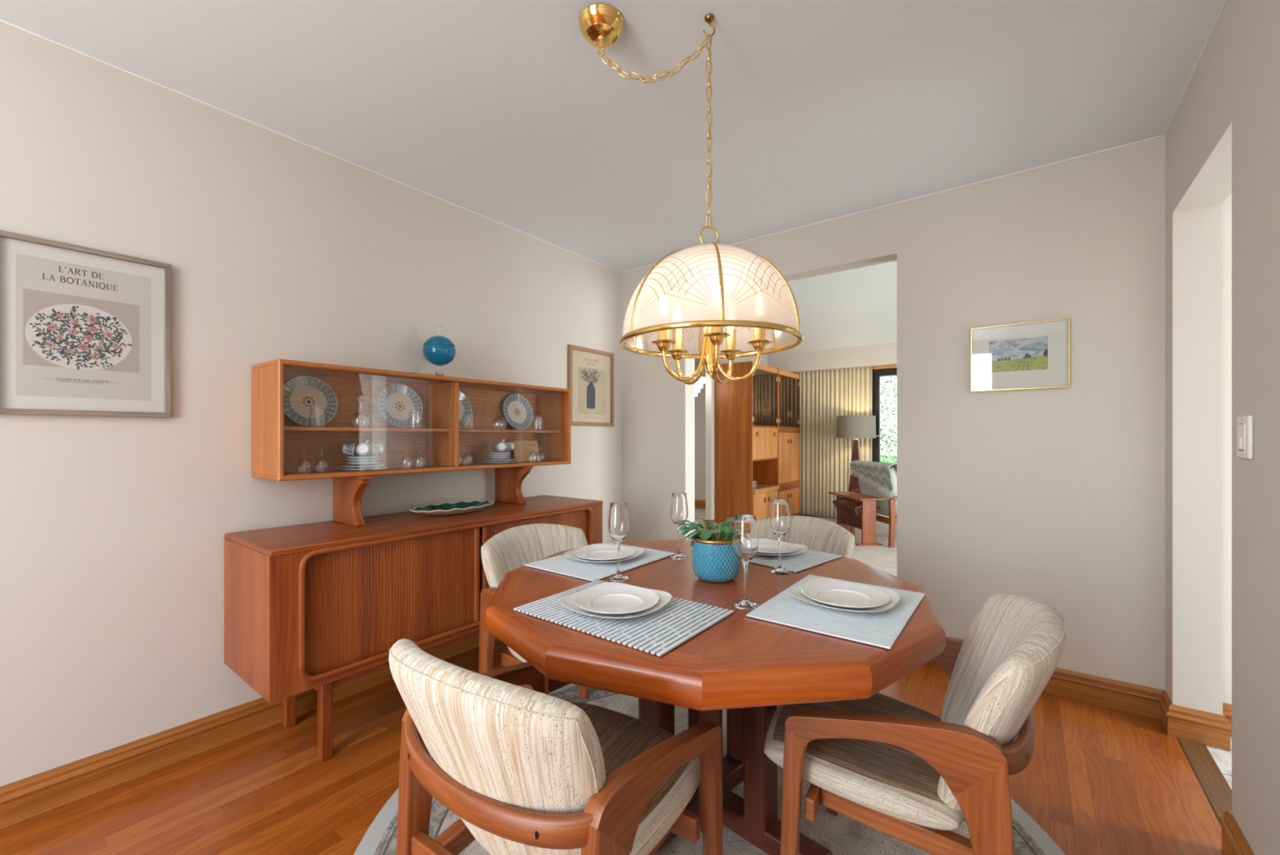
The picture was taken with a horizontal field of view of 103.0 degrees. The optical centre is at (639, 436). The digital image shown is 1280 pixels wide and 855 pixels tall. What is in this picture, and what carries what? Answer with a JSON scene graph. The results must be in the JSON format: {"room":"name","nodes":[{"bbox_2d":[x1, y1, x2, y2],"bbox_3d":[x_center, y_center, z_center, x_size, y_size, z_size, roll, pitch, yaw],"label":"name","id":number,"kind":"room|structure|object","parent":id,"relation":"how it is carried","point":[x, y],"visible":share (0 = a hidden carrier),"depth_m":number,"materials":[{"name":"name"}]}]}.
{"room":"dining room","nodes":[
{"label":"dining room","id":0,"kind":"room"},
{"bbox_2d":[0,22,621,786],"bbox_3d":[-1.736,-0.040,1.911,0.130,2.440,5.344,0,0,37],"label":"wall","id":1,"kind":"structure","parent":0,"point":[113,529],"depth_m":1.89,"materials":[{"name":"beige paint"}]},
{"bbox_2d":[0,229,171,417],"bbox_3d":[-1.817,-0.345,1.678,0.022,0.552,0.404,0,0,37],"label":"poster","id":2,"kind":"object","parent":1,"relation":"attached to","point":[84,331],"visible":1,"depth_m":1.67,"materials":[{"name":"beige paper"}]},
{"bbox_2d":[0,635,497,829],"bbox_3d":[-1.385,1.119,1.771,0.598,0.122,5.144,0,0,37],"label":"baseboard","id":3,"kind":"structure","parent":1,"relation":"attached to","point":[27,797],"depth_m":1.80,"materials":[{"name":"brown wood"}]},
{"bbox_2d":[567,344,613,426],"bbox_3d":[-0.342,-0.350,3.622,0.020,0.546,0.464,0,0,37],"label":"print","id":4,"kind":"object","parent":1,"relation":"attached to","point":[590,371],"visible":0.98,"depth_m":3.61,"materials":[{"name":"beige paper"}]},
{"bbox_2d":[0,0,1226,272],"bbox_3d":[-0.494,-1.258,1.014,2.933,0.004,5.018,0,0,37],"label":"trim","id":5,"kind":"structure","parent":1,"relation":"attached to","point":[1225,1],"depth_m":2.17,"materials":[{"name":"white paint"}]},
{"bbox_2d":[0,507,1223,854],"bbox_3d":[0.808,1.210,2.965,8.500,0.060,10.100,0,0,37],"label":"floor","id":6,"kind":"structure","parent":0,"point":[1098,780],"depth_m":1.70,"materials":[{"name":"brown wood"}]},
{"bbox_2d":[224,494,603,761],"bbox_3d":[-0.907,0.776,2.462,0.503,0.808,1.640,0,0,37],"label":"sideboard","id":7,"kind":"object","parent":6,"relation":"on","point":[322,606],"visible":0.75,"depth_m":1.92,"materials":[{"name":"brown wood"}]},
{"bbox_2d":[251,358,570,526],"bbox_3d":[-0.976,0.043,2.535,0.305,0.656,1.499,0,0,37],"label":"hutch","id":8,"kind":"object","parent":7,"relation":"on","point":[276,437],"visible":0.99,"depth_m":2.40,"materials":[{"name":"brown wood"}]},
{"bbox_2d":[296,448,311,473],"bbox_3d":[-1.334,0.096,2.022,0.052,0.100,0.052,0,0,37],"label":"glass","id":9,"kind":"object","parent":8,"relation":"on","point":[296,448],"visible":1,"depth_m":2.03,"materials":[{"name":"clear glass"}]},
{"bbox_2d":[284,376,337,426],"bbox_3d":[-1.395,-0.150,2.150,0.051,0.214,0.218,0,0,38],"label":"plate","id":10,"kind":"object","parent":8,"relation":"on","point":[300,393],"visible":0.91,"depth_m":2.15,"materials":[{"name":"ceramic"}]},
{"bbox_2d":[308,404,327,426],"bbox_3d":[-1.304,-0.083,2.061,0.065,0.088,0.065,0,0,37],"label":"tumbler","id":11,"kind":"object","parent":8,"relation":"on","point":[310,405],"visible":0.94,"depth_m":2.06,"materials":[{"name":"clear glass"}]},
{"bbox_2d":[314,448,328,472],"bbox_3d":[-1.296,0.096,2.072,0.052,0.100,0.052,0,0,37],"label":"glass","id":12,"kind":"object","parent":8,"relation":"on","point":[317,448],"visible":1,"depth_m":2.06,"materials":[{"name":"clear glass"}]},
{"bbox_2d":[350,400,371,427],"bbox_3d":[-1.206,-0.098,2.198,0.080,0.118,0.079,0,0,-32],"label":"goblet","id":13,"kind":"object","parent":8,"relation":"on","point":[352,400],"visible":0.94,"depth_m":2.19,"materials":[{"name":"clear glass"}]},
{"bbox_2d":[338,466,386,471],"bbox_3d":[-1.212,0.140,2.231,0.188,0.011,0.188,0,0,37],"label":"plate","id":14,"kind":"object","parent":8,"relation":"on","point":[379,467],"visible":0.91,"depth_m":2.19,"materials":[{"name":"white ceramic"}]},
{"bbox_2d":[338,463,386,467],"bbox_3d":[-1.212,0.128,2.231,0.188,0.011,0.188,0,0,37],"label":"plate","id":15,"kind":"object","parent":14,"relation":"on","point":[350,465],"visible":0.96,"depth_m":2.21,"materials":[{"name":"white ceramic"}]},
{"bbox_2d":[346,461,380,464],"bbox_3d":[-1.212,0.115,2.231,0.132,0.012,0.132,0,0,37],"label":"saucer","id":16,"kind":"object","parent":15,"relation":"on","point":[348,462],"visible":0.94,"depth_m":2.19,"materials":[{"name":"white ceramic"}]},
{"bbox_2d":[346,457,380,462],"bbox_3d":[-1.212,0.103,2.231,0.132,0.012,0.132,0,0,37],"label":"saucer","id":17,"kind":"object","parent":16,"relation":"on","point":[375,459],"visible":0.91,"depth_m":2.19,"materials":[{"name":"white ceramic"}]},
{"bbox_2d":[346,455,380,459],"bbox_3d":[-1.212,0.091,2.231,0.132,0.012,0.132,0,0,37],"label":"saucer","id":18,"kind":"object","parent":17,"relation":"on","point":[355,457],"visible":0.96,"depth_m":2.19,"materials":[{"name":"white ceramic"}]},
{"bbox_2d":[342,442,355,456],"bbox_3d":[-1.258,0.055,2.198,0.048,0.062,0.075,0,0,-30],"label":"tea cup","id":19,"kind":"object","parent":18,"relation":"on","point":[348,448],"visible":1,"depth_m":2.18,"materials":[{"name":"white ceramic"}]},
{"bbox_2d":[355,439,371,456],"bbox_3d":[-1.186,0.048,2.182,0.062,0.076,0.049,0,0,-27],"label":"tea cup","id":20,"kind":"object","parent":18,"relation":"on","point":[362,449],"visible":0.99,"depth_m":2.17,"materials":[{"name":"white ceramic"}]},
{"bbox_2d":[371,442,383,456],"bbox_3d":[-1.161,0.055,2.252,0.048,0.062,0.075,0,0,-28],"label":"tea cup","id":21,"kind":"object","parent":18,"relation":"on","point":[377,447],"visible":1,"depth_m":2.24,"materials":[{"name":"white ceramic"}]},
{"bbox_2d":[284,426,451,431],"bbox_3d":[-1.225,-0.032,2.256,0.230,0.015,0.720,0,0,37],"label":"shelf","id":22,"kind":"object","parent":8,"relation":"attached to","point":[286,428],"depth_m":2.23,"materials":[{"name":"brown wood"}]},
{"bbox_2d":[377,383,422,427],"bbox_3d":[-1.157,-0.150,2.463,0.051,0.214,0.218,0,0,38],"label":"plate","id":23,"kind":"object","parent":8,"relation":"on","point":[395,401],"visible":0.97,"depth_m":2.47,"materials":[{"name":"ceramic"}]},
{"bbox_2d":[400,446,412,467],"bbox_3d":[-1.080,0.096,2.356,0.052,0.100,0.052,0,0,37],"label":"glass","id":24,"kind":"object","parent":8,"relation":"on","point":[401,446],"visible":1,"depth_m":2.34,"materials":[{"name":"clear glass"}]},
{"bbox_2d":[408,408,422,428],"bbox_3d":[-1.054,-0.083,2.390,0.065,0.088,0.065,0,0,37],"label":"tumbler","id":25,"kind":"object","parent":8,"relation":"on","point":[410,409],"visible":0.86,"depth_m":2.38,"materials":[{"name":"clear glass"}]},
{"bbox_2d":[422,325,456,375],"bbox_3d":[-0.999,-0.418,2.536,0.156,0.267,0.156,0,0,37],"label":"glass jar","id":26,"kind":"object","parent":8,"relation":"on","point":[439,350],"visible":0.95,"depth_m":2.49,"materials":[{"name":"blue glass"}]},
{"bbox_2d":[422,344,456,365],"bbox_3d":[-0.999,-0.400,2.536,0.156,0.090,0.156,0,0,37],"label":"liquid","id":27,"kind":"object","parent":26,"relation":"on","point":[437,354],"depth_m":2.48,"materials":[{"name":"blue liquid"}]},
{"bbox_2d":[458,391,471,428],"bbox_3d":[-0.985,-0.150,2.689,0.051,0.214,0.218,0,0,38],"label":"plate","id":28,"kind":"object","parent":8,"relation":"on","point":[464,405],"visible":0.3,"depth_m":2.74,"materials":[{"name":"ceramic"}]},
{"bbox_2d":[462,411,475,429],"bbox_3d":[-0.884,-0.083,2.622,0.065,0.088,0.065,0,0,37],"label":"tumbler","id":29,"kind":"object","parent":8,"relation":"on","point":[464,411],"visible":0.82,"depth_m":2.62,"materials":[{"name":"clear glass"}]},
{"bbox_2d":[480,460,515,463],"bbox_3d":[-0.778,0.140,2.803,0.188,0.011,0.188,0,0,37],"label":"plate","id":30,"kind":"object","parent":8,"relation":"on","point":[486,461],"visible":0.88,"depth_m":2.76,"materials":[{"name":"white ceramic"}]},
{"bbox_2d":[480,457,515,461],"bbox_3d":[-0.778,0.128,2.803,0.188,0.011,0.188,0,0,37],"label":"plate","id":31,"kind":"object","parent":30,"relation":"on","point":[507,459],"visible":0.93,"depth_m":2.76,"materials":[{"name":"white ceramic"}]},
{"bbox_2d":[486,456,511,458],"bbox_3d":[-0.778,0.115,2.803,0.132,0.012,0.132,0,0,37],"label":"saucer","id":32,"kind":"object","parent":31,"relation":"on","point":[491,457],"visible":0.94,"depth_m":2.77,"materials":[{"name":"white ceramic"}]},
{"bbox_2d":[486,453,511,457],"bbox_3d":[-0.778,0.103,2.803,0.132,0.012,0.132,0,0,37],"label":"saucer","id":33,"kind":"object","parent":32,"relation":"on","point":[490,455],"visible":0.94,"depth_m":2.76,"materials":[{"name":"white ceramic"}]},
{"bbox_2d":[486,451,511,454],"bbox_3d":[-0.778,0.091,2.803,0.132,0.012,0.132,0,0,37],"label":"saucer","id":34,"kind":"object","parent":33,"relation":"on","point":[503,452],"visible":0.98,"depth_m":2.76,"materials":[{"name":"white ceramic"}]},
{"bbox_2d":[491,440,498,452],"bbox_3d":[-0.804,0.061,2.852,0.062,0.074,0.048,0,0,-29],"label":"tea cup","id":35,"kind":"object","parent":34,"relation":"on","point":[495,442],"visible":0.43,"depth_m":2.85,"materials":[{"name":"white"}]},
{"bbox_2d":[494,438,506,452],"bbox_3d":[-0.751,0.048,2.755,0.062,0.076,0.049,0,0,-27],"label":"tea cup","id":36,"kind":"object","parent":34,"relation":"on","point":[500,446],"visible":1,"depth_m":2.74,"materials":[{"name":"white ceramic"}]},
{"bbox_2d":[503,440,513,452],"bbox_3d":[-0.726,0.055,2.824,0.048,0.062,0.075,0,0,-28],"label":"tea cup","id":37,"kind":"object","parent":34,"relation":"on","point":[509,446],"visible":0.97,"depth_m":2.81,"materials":[{"name":"white ceramic"}]},
{"bbox_2d":[491,407,506,429],"bbox_3d":[-0.767,-0.098,2.776,0.080,0.118,0.079,0,0,-32],"label":"goblet","id":38,"kind":"object","parent":8,"relation":"on","point":[492,407],"visible":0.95,"depth_m":2.77,"materials":[{"name":"clear glass"}]},
{"bbox_2d":[458,428,563,432],"bbox_3d":[-0.775,-0.032,2.848,0.230,0.015,0.727,0,0,37],"label":"shelf","id":39,"kind":"object","parent":8,"relation":"attached to","point":[460,430],"depth_m":2.80,"materials":[{"name":"brown wood"}]},
{"bbox_2d":[502,393,533,429],"bbox_3d":[-0.725,-0.150,3.031,0.051,0.214,0.218,0,0,38],"label":"plate","id":40,"kind":"object","parent":8,"relation":"on","point":[517,411],"visible":0.99,"depth_m":3.04,"materials":[{"name":"ceramic"}]},
{"bbox_2d":[512,440,539,461],"bbox_3d":[-0.679,0.084,3.043,0.023,0.121,0.188,0,0,37],"label":"card","id":41,"kind":"object","parent":8,"relation":"on","point":[522,449],"visible":0.86,"depth_m":3.04,"materials":[{"name":"brown paper"}]},
{"bbox_2d":[409,499,493,515],"bbox_3d":[-0.910,0.352,2.491,0.246,0.038,0.435,0,0,37],"label":"platter","id":42,"kind":"object","parent":7,"relation":"on","point":[459,507],"visible":1,"depth_m":2.49,"materials":[{"name":"ceramic"}]},
{"bbox_2d":[353,683,1065,854],"bbox_3d":[0.196,1.176,1.582,2.030,0.008,2.030,0,0,37],"label":"round rug","id":43,"kind":"object","parent":6,"relation":"on","point":[841,833],"visible":0.11,"depth_m":1.51,"materials":[{"name":"grey carpet"}]},
{"bbox_2d":[478,523,590,699],"bbox_3d":[-0.276,0.773,1.985,0.638,0.798,0.587,0,0,44],"label":"armchair","id":44,"kind":"object","parent":43,"relation":"on","point":[509,549],"visible":0.15,"depth_m":2.01,"materials":[{"name":"beige fabric"}]},
{"bbox_2d":[388,638,723,854],"bbox_3d":[-0.168,0.773,1.075,0.587,0.798,0.638,0,0,34],"label":"armchair","id":45,"kind":"object","parent":43,"relation":"on","point":[527,770],"visible":0.96,"depth_m":0.84,"materials":[{"name":"beige fabric"}]},
{"bbox_2d":[484,538,946,854],"bbox_3d":[0.196,0.806,1.582,1.302,0.732,1.302,0,0,37],"label":"dining table","id":46,"kind":"object","parent":43,"relation":"on","point":[745,666],"visible":0.56,"depth_m":1.14,"materials":[{"name":"brown wood"}]},
{"bbox_2d":[524,542,675,581],"bbox_3d":[-0.131,0.436,1.816,0.322,0.006,0.453,0,0,37],"label":"placemat","id":47,"kind":"object","parent":46,"relation":"on","point":[562,564],"visible":0.65,"depth_m":1.72,"materials":[{"name":"white fabric"}]},
{"bbox_2d":[564,543,643,563],"bbox_3d":[-0.128,0.422,1.824,0.249,0.021,0.249,0,0,31],"label":"square plate","id":48,"kind":"object","parent":47,"relation":"on","point":[637,551],"visible":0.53,"depth_m":1.80,"materials":[{"name":"white ceramic"}]},
{"bbox_2d":[573,545,634,560],"bbox_3d":[-0.128,0.420,1.824,0.217,0.017,0.217,0,0,37],"label":"dinner plate","id":49,"kind":"object","parent":48,"relation":"on","point":[597,553],"visible":0.94,"depth_m":1.85,"materials":[{"name":"white ceramic"}]},
{"bbox_2d":[607,502,629,582],"bbox_3d":[-0.066,0.323,1.577,0.069,0.234,0.069,0,0,37],"label":"wine glass","id":50,"kind":"object","parent":46,"relation":"on","point":[618,520],"visible":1,"depth_m":1.55,"materials":[{"name":"clear glass"}]},
{"bbox_2d":[513,579,733,656],"bbox_3d":[-0.042,0.436,1.279,0.453,0.006,0.322,0,0,37],"label":"placemat","id":51,"kind":"object","parent":46,"relation":"on","point":[659,632],"visible":0.6,"depth_m":1.20,"materials":[{"name":"white fabric"}]},
{"bbox_2d":[560,582,671,618],"bbox_3d":[-0.059,0.422,1.301,0.249,0.021,0.249,0,0,33],"label":"square plate","id":52,"kind":"object","parent":51,"relation":"on","point":[567,602],"visible":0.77,"depth_m":1.27,"materials":[{"name":"white ceramic"}]},
{"bbox_2d":[573,585,659,613],"bbox_3d":[-0.059,0.420,1.301,0.217,0.017,0.217,0,0,37],"label":"dinner plate","id":53,"kind":"object","parent":52,"relation":"on","point":[612,599],"visible":1,"depth_m":1.32,"materials":[{"name":"white ceramic"}]},
{"bbox_2d":[670,492,688,559],"bbox_3d":[0.143,0.323,1.857,0.069,0.234,0.069,0,0,37],"label":"wine glass","id":54,"kind":"object","parent":46,"relation":"on","point":[679,507],"visible":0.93,"depth_m":1.83,"materials":[{"name":"clear glass"}]},
{"bbox_2d":[677,517,740,582],"bbox_3d":[0.229,0.346,1.593,0.224,0.186,0.219,0,0,3],"label":"planter","id":55,"kind":"object","parent":46,"relation":"on","point":[714,558],"visible":0.88,"depth_m":1.52,"materials":[{"name":"teal ceramic"}]},
{"bbox_2d":[732,514,759,609],"bbox_3d":[0.275,0.323,1.328,0.069,0.234,0.069,0,0,37],"label":"wine glass","id":56,"kind":"object","parent":46,"relation":"on","point":[745,537],"visible":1,"depth_m":1.31,"materials":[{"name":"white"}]},
{"bbox_2d":[690,548,842,572],"bbox_3d":[0.468,0.436,1.919,0.322,0.006,0.453,0,0,-43],"label":"placemat","id":57,"kind":"object","parent":46,"relation":"on","point":[807,558],"visible":0.32,"depth_m":1.79,"materials":[{"name":"white fabric"}]},
{"bbox_2d":[755,537,808,556],"bbox_3d":[0.487,0.422,1.922,0.249,0.021,0.249,0,0,-44],"label":"square plate","id":58,"kind":"object","parent":57,"relation":"on","point":[802,547],"visible":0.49,"depth_m":1.88,"materials":[{"name":"white ceramic"}]},
{"bbox_2d":[756,539,799,554],"bbox_3d":[0.487,0.420,1.922,0.217,0.017,0.217,0,0,37],"label":"dinner plate","id":59,"kind":"object","parent":58,"relation":"on","point":[768,547],"visible":0.66,"depth_m":1.95,"materials":[{"name":"white ceramic"}]},
{"bbox_2d":[768,498,791,574],"bbox_3d":[0.455,0.323,1.655,0.069,0.234,0.069,0,0,37],"label":"wine glass","id":60,"kind":"object","parent":46,"relation":"on","point":[780,516],"visible":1,"depth_m":1.63,"materials":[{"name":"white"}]},
{"bbox_2d":[746,574,924,648],"bbox_3d":[0.525,0.436,1.327,0.322,0.006,0.453,0,0,37],"label":"placemat","id":61,"kind":"object","parent":46,"relation":"on","point":[882,629],"visible":0.58,"depth_m":1.22,"materials":[{"name":"white fabric"}]},
{"bbox_2d":[789,577,900,612],"bbox_3d":[0.538,0.422,1.343,0.249,0.021,0.249,0,0,41],"label":"square plate","id":62,"kind":"object","parent":61,"relation":"on","point":[796,592],"visible":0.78,"depth_m":1.31,"materials":[{"name":"white ceramic"}]},
{"bbox_2d":[800,581,889,608],"bbox_3d":[0.538,0.420,1.343,0.217,0.017,0.217,0,0,37],"label":"dinner plate","id":63,"kind":"object","parent":62,"relation":"on","point":[846,594],"visible":1,"depth_m":1.36,"materials":[{"name":"white ceramic"}]},
{"bbox_2d":[756,515,854,558],"bbox_3d":[0.591,0.773,2.197,0.638,0.798,0.587,0,0,-41],"label":"armchair","id":64,"kind":"object","parent":43,"relation":"on","point":[820,535],"visible":0.06,"depth_m":2.31,"materials":[{"name":"beige fabric"}]},
{"bbox_2d":[764,592,1066,854],"bbox_3d":[0.653,0.773,1.263,0.638,0.798,0.587,0,0,32],"label":"armchair","id":65,"kind":"object","parent":43,"relation":"on","point":[908,773],"visible":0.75,"depth_m":1.08,"materials":[{"name":"beige fabric"}]},
{"bbox_2d":[715,360,799,528],"bbox_3d":[1.679,0.128,7.016,0.545,2.105,1.655,0,0,37],"label":"cabinet","id":66,"kind":"object","parent":6,"relation":"on","point":[746,454],"depth_m":6.50,"materials":[{"name":"brown wood"}]},
{"bbox_2d":[752,397,774,402],"bbox_3d":[1.409,-0.484,6.707,0.470,0.008,0.793,0,0,37],"label":"glass shelf","id":67,"kind":"object","parent":66,"relation":"attached to","point":[754,399],"depth_m":6.89,"materials":[{"name":"clear glass"}]},
{"bbox_2d":[752,457,776,461],"bbox_3d":[1.413,0.293,6.704,0.480,0.017,0.797,0,0,37],"label":"shelf","id":68,"kind":"object","parent":66,"relation":"attached to","point":[753,459],"depth_m":6.63,"materials":[{"name":"brown wood"}]},
{"bbox_2d":[752,425,776,427],"bbox_3d":[1.413,-0.134,6.704,0.480,0.018,0.797,0,0,37],"label":"shelf","id":69,"kind":"object","parent":66,"relation":"attached to","point":[753,426],"depth_m":6.54,"materials":[{"name":"brown wood"}]},
{"bbox_2d":[752,483,779,494],"bbox_3d":[1.426,0.677,6.676,0.535,0.055,0.763,0,0,37],"label":"countertop","id":70,"kind":"structure","parent":66,"relation":"on","point":[762,488],"depth_m":6.58,"materials":[{"name":"brown wood"}]},
{"bbox_2d":[778,400,797,404],"bbox_3d":[1.911,-0.484,7.367,0.470,0.008,0.772,0,0,37],"label":"glass shelf","id":71,"kind":"object","parent":66,"relation":"attached to","point":[780,402],"depth_m":7.53,"materials":[{"name":"clear glass"}]},
{"bbox_2d":[835,415,875,524],"bbox_3d":[2.872,0.453,6.772,0.486,1.455,0.486,0,0,37],"label":"floor lamp","id":72,"kind":"object","parent":6,"relation":"on","point":[847,426],"visible":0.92,"depth_m":6.61,"materials":[{"name":"brown wood"}]},
{"bbox_2d":[828,491,885,546],"bbox_3d":[2.455,0.921,5.802,0.296,0.517,0.690,0,0,-7],"label":"side table","id":73,"kind":"object","parent":6,"relation":"on","point":[868,508],"visible":0.91,"depth_m":5.57,"materials":[{"name":"brown wood"}]},
{"bbox_2d":[849,466,897,546],"bbox_3d":[2.996,0.745,5.875,0.765,0.870,0.820,0,0,-7],"label":"chair","id":74,"kind":"object","parent":6,"relation":"on","point":[888,507],"visible":0.35,"depth_m":5.60,"materials":[{"name":"brown wood"}]},
{"bbox_2d":[848,460,897,497],"bbox_3d":[2.699,0.475,5.822,0.206,0.379,0.805,0,0,-7],"label":"throw blanket","id":75,"kind":"object","parent":74,"relation":"on","point":[878,473],"visible":0.96,"depth_m":5.70,"materials":[{"name":"grey fabric"}]},
{"bbox_2d":[857,466,897,516],"bbox_3d":[2.751,0.603,5.844,0.231,0.586,0.680,0,0,-7],"label":"cushion","id":76,"kind":"object","parent":74,"relation":"on","point":[867,489],"depth_m":5.69,"materials":[{"name":"grey fabric"}]},
{"bbox_2d":[0,0,1225,360],"bbox_3d":[0.808,-1.300,2.965,8.500,0.080,10.100,0,0,37],"label":"ceiling","id":77,"kind":"structure","parent":0,"point":[504,112],"depth_m":1.88,"materials":[{"name":"paint"}]},
{"bbox_2d":[578,3,803,384],"bbox_3d":[0.182,-0.712,1.549,0.603,1.095,0.537,0,0,37],"label":"chandelier","id":78,"kind":"object","parent":77,"relation":"hanging from","point":[735,296],"visible":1,"depth_m":1.38,"materials":[{"name":"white glass"}]},
{"bbox_2d":[694,360,705,500],"bbox_3d":[-0.348,-0.040,6.795,2.225,2.440,4.400,0,0,37],"label":"wall","id":79,"kind":"structure","parent":0,"point":[700,401],"depth_m":8.41,"materials":[{"name":"beige paint"}]},
{"bbox_2d":[694,498,705,508],"bbox_3d":[0.956,1.110,8.428,2.125,0.140,0.021,0,0,37],"label":"baseboard","id":80,"kind":"structure","parent":79,"relation":"attached to","point":[700,504],"depth_m":8.39,"materials":[{"name":"brown wood"}]},
{"bbox_2d":[705,354,767,519],"bbox_3d":[1.539,-0.040,7.370,0.085,2.440,2.200,0,0,37],"label":"wall","id":81,"kind":"structure","parent":0,"point":[710,383],"depth_m":6.50,"materials":[{"name":"beige paint"}]},
{"bbox_2d":[705,519,715,529],"bbox_3d":[0.897,1.119,6.507,0.106,0.122,0.091,0,0,37],"label":"baseboard","id":82,"kind":"structure","parent":81,"relation":"attached to","point":[713,520],"depth_m":6.49,"materials":[{"name":"brown wood"}]},
{"bbox_2d":[767,342,897,517],"bbox_3d":[4.558,-0.040,6.145,6.375,2.440,0.400,0,0,37],"label":"wall","id":83,"kind":"structure","parent":0,"point":[883,354],"depth_m":7.20,"materials":[{"name":"beige paint"}]},
{"bbox_2d":[791,365,871,517],"bbox_3d":[2.627,0.080,7.473,1.460,2.170,0.040,0,0,37],"label":"curtain","id":84,"kind":"object","parent":83,"relation":"hanging from","point":[825,395],"visible":0.52,"depth_m":7.39,"materials":[{"name":"beige fabric"}]},
{"bbox_2d":[871,364,897,369],"bbox_3d":[4.580,-0.954,6.128,3.320,0.032,0.100,0,0,37],"label":"trim","id":85,"kind":"structure","parent":83,"relation":"attached to","point":[895,366],"depth_m":7.01,"materials":[{"name":"brown wood"}]},
{"bbox_2d":[872,368,897,462],"bbox_3d":[4.570,-0.040,6.115,3.310,1.790,0.122,0,0,37],"label":"window","id":86,"kind":"structure","parent":83,"relation":"in","point":[877,373],"depth_m":7.07,"materials":[{"name":"black metal"}]},
{"bbox_2d":[880,455,897,462],"bbox_3d":[16.091,1.605,21.181,60.000,0.150,36.800,0,0,37],"label":"lawn","id":87,"kind":"structure","parent":0,"point":[888,459],"depth_m":34.61,"materials":[{"name":"green plant"}]},
{"bbox_2d":[880,376,897,463],"bbox_3d":[6.088,-1.011,13.960,4.596,5.092,4.641,0,0,37],"label":"tree","id":88,"kind":"object","parent":87,"relation":"on","point":[882,379],"visible":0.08,"depth_m":13.01,"materials":[{"name":"green plant"}]},
{"bbox_2d":[621,136,1231,704],"bbox_3d":[0.749,-0.040,3.300,8.000,2.440,0.126,0,0,37],"label":"wall","id":89,"kind":"structure","parent":0,"point":[1054,496],"depth_m":2.40,"materials":[{"name":"beige paint"}]},
{"bbox_2d":[970,317,1070,391],"bbox_3d":[1.795,-0.381,2.416,0.377,0.314,0.016,0,0,37],"label":"landscape watercolour","id":90,"kind":"object","parent":89,"relation":"attached to","point":[1030,355],"visible":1,"depth_m":2.41,"materials":[{"name":"white paper"}]},
{"bbox_2d":[988,336,1048,372],"bbox_3d":[1.793,-0.389,2.417,0.225,0.151,0.001,0,0,37],"label":"painting","id":91,"kind":"object","parent":90,"relation":"attached to","point":[1006,353],"depth_m":2.42,"materials":[{"name":"multicoloured paint"}]},
{"bbox_2d":[924,660,1231,751],"bbox_3d":[2.591,1.119,1.747,3.180,0.122,0.246,0,0,40],"label":"baseboard","id":92,"kind":"structure","parent":89,"relation":"attached to","point":[1215,730],"depth_m":2.15,"materials":[{"name":"brown wood"}]},
{"bbox_2d":[1205,736,1231,789],"bbox_3d":[2.467,1.211,0.648,2.055,0.058,2.018,0,0,37],"label":"floor","id":93,"kind":"structure","parent":0,"point":[1223,757],"depth_m":1.86,"materials":[{"name":"stone"}]},
{"bbox_2d":[1164,0,1279,854],"bbox_3d":[0.667,-0.040,0.007,0.133,2.440,5.218,0,0,37],"label":"wall","id":94,"kind":"structure","parent":0,"point":[1222,139],"depth_m":1.42,"materials":[{"name":"beige paint"}]},
{"bbox_2d":[1177,737,1231,824],"bbox_3d":[1.916,1.208,1.684,0.075,0.064,1.000,0,0,37],"label":"threshold","id":95,"kind":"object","parent":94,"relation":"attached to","point":[1214,784],"depth_m":1.76,"materials":[{"name":"brown wood"}]},
{"bbox_2d":[1218,809,1254,854],"bbox_3d":[0.463,1.119,-0.244,0.154,0.122,4.171,0,0,37],"label":"baseboard","id":96,"kind":"structure","parent":94,"relation":"attached to","point":[1233,842],"depth_m":1.39,"materials":[{"name":"brown wood"}]},
{"bbox_2d":[1236,415,1253,458],"bbox_3d":[1.581,0.001,1.333,0.015,0.112,0.092,0,0,37],"label":"light switch","id":97,"kind":"object","parent":94,"relation":"attached to","point":[1244,423],"visible":1,"depth_m":1.32,"materials":[{"name":"white plastic"}]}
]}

